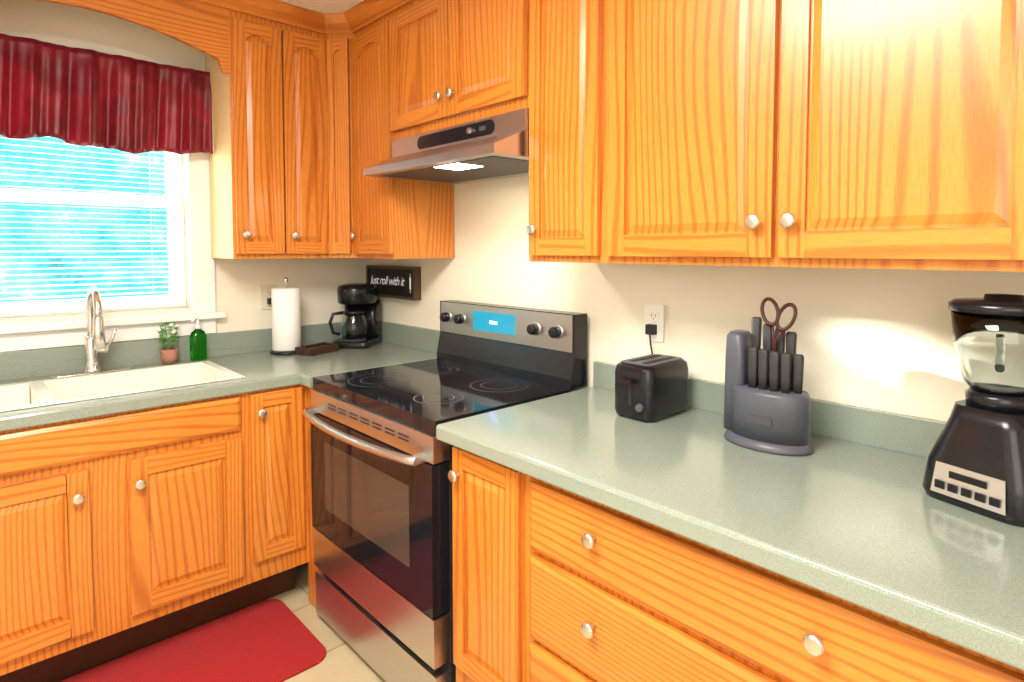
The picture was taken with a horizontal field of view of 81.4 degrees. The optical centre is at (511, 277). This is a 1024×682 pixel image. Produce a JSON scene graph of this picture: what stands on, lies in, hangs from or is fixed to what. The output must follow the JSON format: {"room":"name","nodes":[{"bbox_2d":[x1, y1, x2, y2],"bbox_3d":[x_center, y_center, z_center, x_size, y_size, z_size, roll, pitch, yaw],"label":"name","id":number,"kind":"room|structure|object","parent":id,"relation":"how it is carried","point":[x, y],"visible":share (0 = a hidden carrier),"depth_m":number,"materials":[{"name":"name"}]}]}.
{"room":"kitchen","nodes":[
{"label":"kitchen","id":0,"kind":"room"},
{"bbox_2d":[0,0,371,351],"bbox_3d":[-2.027,0.093,2.042,3.390,2.385,0.140,-3,4,-43],"label":"wall","id":1,"kind":"structure","parent":0,"point":[238,282],"depth_m":2.55,"materials":[{"name":"beige paint"}]},
{"bbox_2d":[0,135,225,351],"bbox_3d":[-1.681,-0.284,2.306,1.006,1.079,0.180,-3,4,-43],"label":"window","id":2,"kind":"structure","parent":1,"relation":"in","point":[15,142],"depth_m":2.39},
{"bbox_2d":[0,136,184,315],"bbox_3d":[-1.679,-0.292,2.303,0.726,0.844,0.037,-3,4,-43],"label":"window blinds","id":3,"kind":"object","parent":2,"relation":"attached to","point":[76,308],"visible":0.73,"depth_m":2.32,"materials":[{"name":"white"}]},
{"bbox_2d":[0,33,212,154],"bbox_3d":[-1.608,-0.664,2.197,0.927,0.373,0.078,-3,4,-43],"label":"curtain valance","id":4,"kind":"object","parent":2,"relation":"attached to","point":[79,96],"visible":1,"depth_m":2.26,"materials":[{"name":"red fabric"}]},
{"bbox_2d":[38,0,241,258],"bbox_3d":[-1.548,-0.584,2.138,0.951,1.039,0.323,-3,4,-43],"label":"upper cabinet","id":5,"kind":"object","parent":1,"relation":"attached to","point":[210,27],"depth_m":2.34,"materials":[{"name":"brown wood"}]},
{"bbox_2d":[238,0,289,258],"bbox_3d":[-1.132,-0.602,2.524,0.203,1.039,0.323,-3,4,-43],"label":"upper cabinet","id":6,"kind":"object","parent":1,"relation":"attached to","point":[263,86],"depth_m":2.42,"materials":[{"name":"brown wood"}]},
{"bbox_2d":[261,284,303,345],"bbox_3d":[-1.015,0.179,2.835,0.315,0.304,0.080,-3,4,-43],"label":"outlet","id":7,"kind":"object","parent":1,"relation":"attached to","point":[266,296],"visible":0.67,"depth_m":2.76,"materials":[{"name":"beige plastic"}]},
{"bbox_2d":[286,4,325,257],"bbox_3d":[-0.985,-0.609,2.661,0.200,1.039,0.323,-3,4,-43],"label":"upper cabinet","id":8,"kind":"object","parent":1,"relation":"attached to","point":[305,66],"depth_m":2.54,"materials":[{"name":"brown wood"}]},
{"bbox_2d":[266,562,385,681],"bbox_3d":[-0.415,1.391,0.364,3.680,0.050,4.880,-3,4,-43],"label":"floor","id":9,"kind":"structure","parent":0,"point":[343,661],"depth_m":2.06,"materials":[{"name":"tile"}]},
{"bbox_2d":[58,599,326,681],"bbox_3d":[-1.115,1.289,1.875,0.940,0.009,0.480,-3,4,-43],"label":"kitchen mat","id":10,"kind":"object","parent":9,"relation":"on","point":[272,640],"visible":1,"depth_m":2.02,"materials":[{"name":"red fabric"}]},
{"bbox_2d":[0,321,427,681],"bbox_3d":[-1.466,0.778,2.050,2.600,1.015,0.659,-3,4,-43],"label":"base cabinet","id":11,"kind":"object","parent":9,"relation":"on","point":[129,523],"depth_m":1.95,"materials":[{"name":"brown wood"}]},
{"bbox_2d":[49,285,132,378],"bbox_3d":[-1.533,0.194,2.187,0.260,0.337,0.218,-3,4,-43],"label":"faucet","id":12,"kind":"object","parent":11,"relation":"on","point":[95,345],"visible":0.96,"depth_m":2.23,"materials":[{"name":"silver metal"}]},
{"bbox_2d":[0,360,244,411],"bbox_3d":[-1.478,0.468,1.997,0.986,0.203,0.432,-3,4,-43],"label":"sink basin","id":13,"kind":"object","parent":11,"relation":"in","point":[28,394],"visible":0.44,"depth_m":2.18,"materials":[{"name":"white porcelain enamel"}]},
{"bbox_2d":[157,321,179,363],"bbox_3d":[-1.410,0.262,2.446,0.086,0.177,0.078,-3,4,-43],"label":"potted plant","id":14,"kind":"object","parent":11,"relation":"on","point":[169,355],"visible":1,"depth_m":2.43,"materials":[{"name":"green plant"}]},
{"bbox_2d":[190,318,206,360],"bbox_3d":[-1.324,0.257,2.516,0.066,0.180,0.054,-3,4,-43],"label":"soap dispenser","id":15,"kind":"object","parent":11,"relation":"on","point":[198,344],"visible":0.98,"depth_m":2.51,"materials":[{"name":"green"}]},
{"bbox_2d":[270,278,300,354],"bbox_3d":[-1.023,0.168,2.701,0.144,0.340,0.144,-3,4,-43],"label":"paper towel roll","id":16,"kind":"object","parent":11,"relation":"on","point":[286,319],"visible":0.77,"depth_m":2.65,"materials":[{"name":"white paper"}]},
{"bbox_2d":[295,342,338,355],"bbox_3d":[-0.883,0.322,2.703,0.103,0.034,0.174,1,3,29],"label":"wooden tray","id":17,"kind":"object","parent":11,"relation":"on","point":[316,349],"visible":1,"depth_m":2.67,"materials":[{"name":"brown wood"}]},
{"bbox_2d":[328,283,381,348],"bbox_3d":[-0.762,0.178,2.912,0.198,0.302,0.234,0,3,7],"label":"coffee maker","id":18,"kind":"object","parent":11,"relation":"on","point":[361,325],"visible":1,"depth_m":2.83,"materials":[{"name":"black plastic"}]},
{"bbox_2d":[300,329,439,608],"bbox_3d":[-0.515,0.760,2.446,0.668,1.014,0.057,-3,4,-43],"label":"base cabinet","id":19,"kind":"object","parent":9,"relation":"on","point":[394,348],"depth_m":2.42,"materials":[{"name":"brown wood"}]},
{"bbox_2d":[303,300,586,681],"bbox_3d":[-0.271,0.702,2.101,0.736,1.163,0.764,-3,4,-43],"label":"range","id":20,"kind":"object","parent":9,"relation":"on","point":[381,468],"visible":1,"depth_m":1.93,"materials":[{"name":"black"}]},
{"bbox_2d":[436,361,1023,681],"bbox_3d":[0.654,0.826,1.187,0.676,0.999,1.785,-3,4,-43],"label":"base cabinet","id":21,"kind":"object","parent":9,"relation":"on","point":[598,537],"depth_m":1.17,"materials":[{"name":"brown wood"}]},
{"bbox_2d":[615,324,687,422],"bbox_3d":[0.391,0.268,1.720,0.278,0.233,0.177,-3,4,-43],"label":"toaster","id":22,"kind":"object","parent":21,"relation":"on","point":[651,387],"visible":1,"depth_m":1.63,"materials":[{"name":"black"}]},
{"bbox_2d":[724,297,813,455],"bbox_3d":[0.615,0.223,1.427,0.146,0.352,0.208,-3,4,-43],"label":"knife block","id":23,"kind":"object","parent":21,"relation":"on","point":[766,403],"visible":1,"depth_m":1.40,"materials":[{"name":"grey plastic"}]},
{"bbox_2d":[922,293,1023,526],"bbox_3d":[0.904,0.221,1.101,0.242,0.385,0.213,-3,4,-43],"label":"blender","id":24,"kind":"object","parent":21,"relation":"on","point":[975,462],"visible":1,"depth_m":1.05,"materials":[{"name":"black plastic"}]},
{"bbox_2d":[278,0,414,32],"bbox_3d":[-0.415,-1.041,0.249,3.680,0.050,4.880,-3,4,-43],"label":"ceiling","id":25,"kind":"structure","parent":0,"point":[330,6],"depth_m":2.44,"materials":[{"name":"white paint"}]},
{"bbox_2d":[372,175,1023,421],"bbox_3d":[0.880,0.118,1.511,0.140,2.385,4.880,-3,4,-43],"label":"wall","id":26,"kind":"structure","parent":0,"point":[882,340],"depth_m":1.71,"materials":[{"name":"beige paint"}]},
{"bbox_2d":[322,0,454,258],"bbox_3d":[-0.538,-0.606,2.603,0.397,1.039,0.412,-3,4,-43],"label":"upper cabinet","id":27,"kind":"object","parent":26,"relation":"attached to","point":[367,217],"depth_m":2.53,"materials":[{"name":"brown wood"}]},
{"bbox_2d":[366,265,420,300],"bbox_3d":[-0.594,0.020,2.957,0.038,0.157,0.446,-3,4,-43],"label":"wall plaque","id":28,"kind":"object","parent":26,"relation":"attached to","point":[400,282],"visible":0.9,"depth_m":2.90,"materials":[{"name":"brown wood"}]},
{"bbox_2d":[386,0,525,143],"bbox_3d":[-0.107,-0.821,2.184,0.324,0.569,0.771,-3,4,-43],"label":"upper cabinet","id":29,"kind":"object","parent":26,"relation":"attached to","point":[449,63],"depth_m":2.06,"materials":[{"name":"brown wood"}]},
{"bbox_2d":[363,108,528,183],"bbox_3d":[-0.150,-0.458,2.159,0.442,0.152,0.764,-3,4,-43],"label":"range hood","id":30,"kind":"object","parent":29,"relation":"attached to","point":[491,147],"visible":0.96,"depth_m":2.02,"materials":[{"name":"silver metal"}]},
{"bbox_2d":[526,0,593,262],"bbox_3d":[0.258,-0.568,1.803,0.324,1.039,0.299,-3,4,-43],"label":"upper cabinet","id":31,"kind":"object","parent":26,"relation":"attached to","point":[559,33],"depth_m":1.70,"materials":[{"name":"brown wood"}]},
{"bbox_2d":[644,303,664,341],"bbox_3d":[0.445,0.140,1.867,0.008,0.115,0.070,-3,4,-43],"label":"outlet","id":32,"kind":"object","parent":26,"relation":"attached to","point":[654,313],"visible":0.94,"depth_m":1.86,"materials":[{"name":"white plastic"}]},
{"bbox_2d":[594,0,1023,271],"bbox_3d":[0.675,-0.547,1.356,0.324,1.039,0.925,-3,4,-43],"label":"upper cabinet","id":33,"kind":"object","parent":26,"relation":"attached to","point":[876,134],"depth_m":1.21,"materials":[{"name":"brown wood"}]}
]}

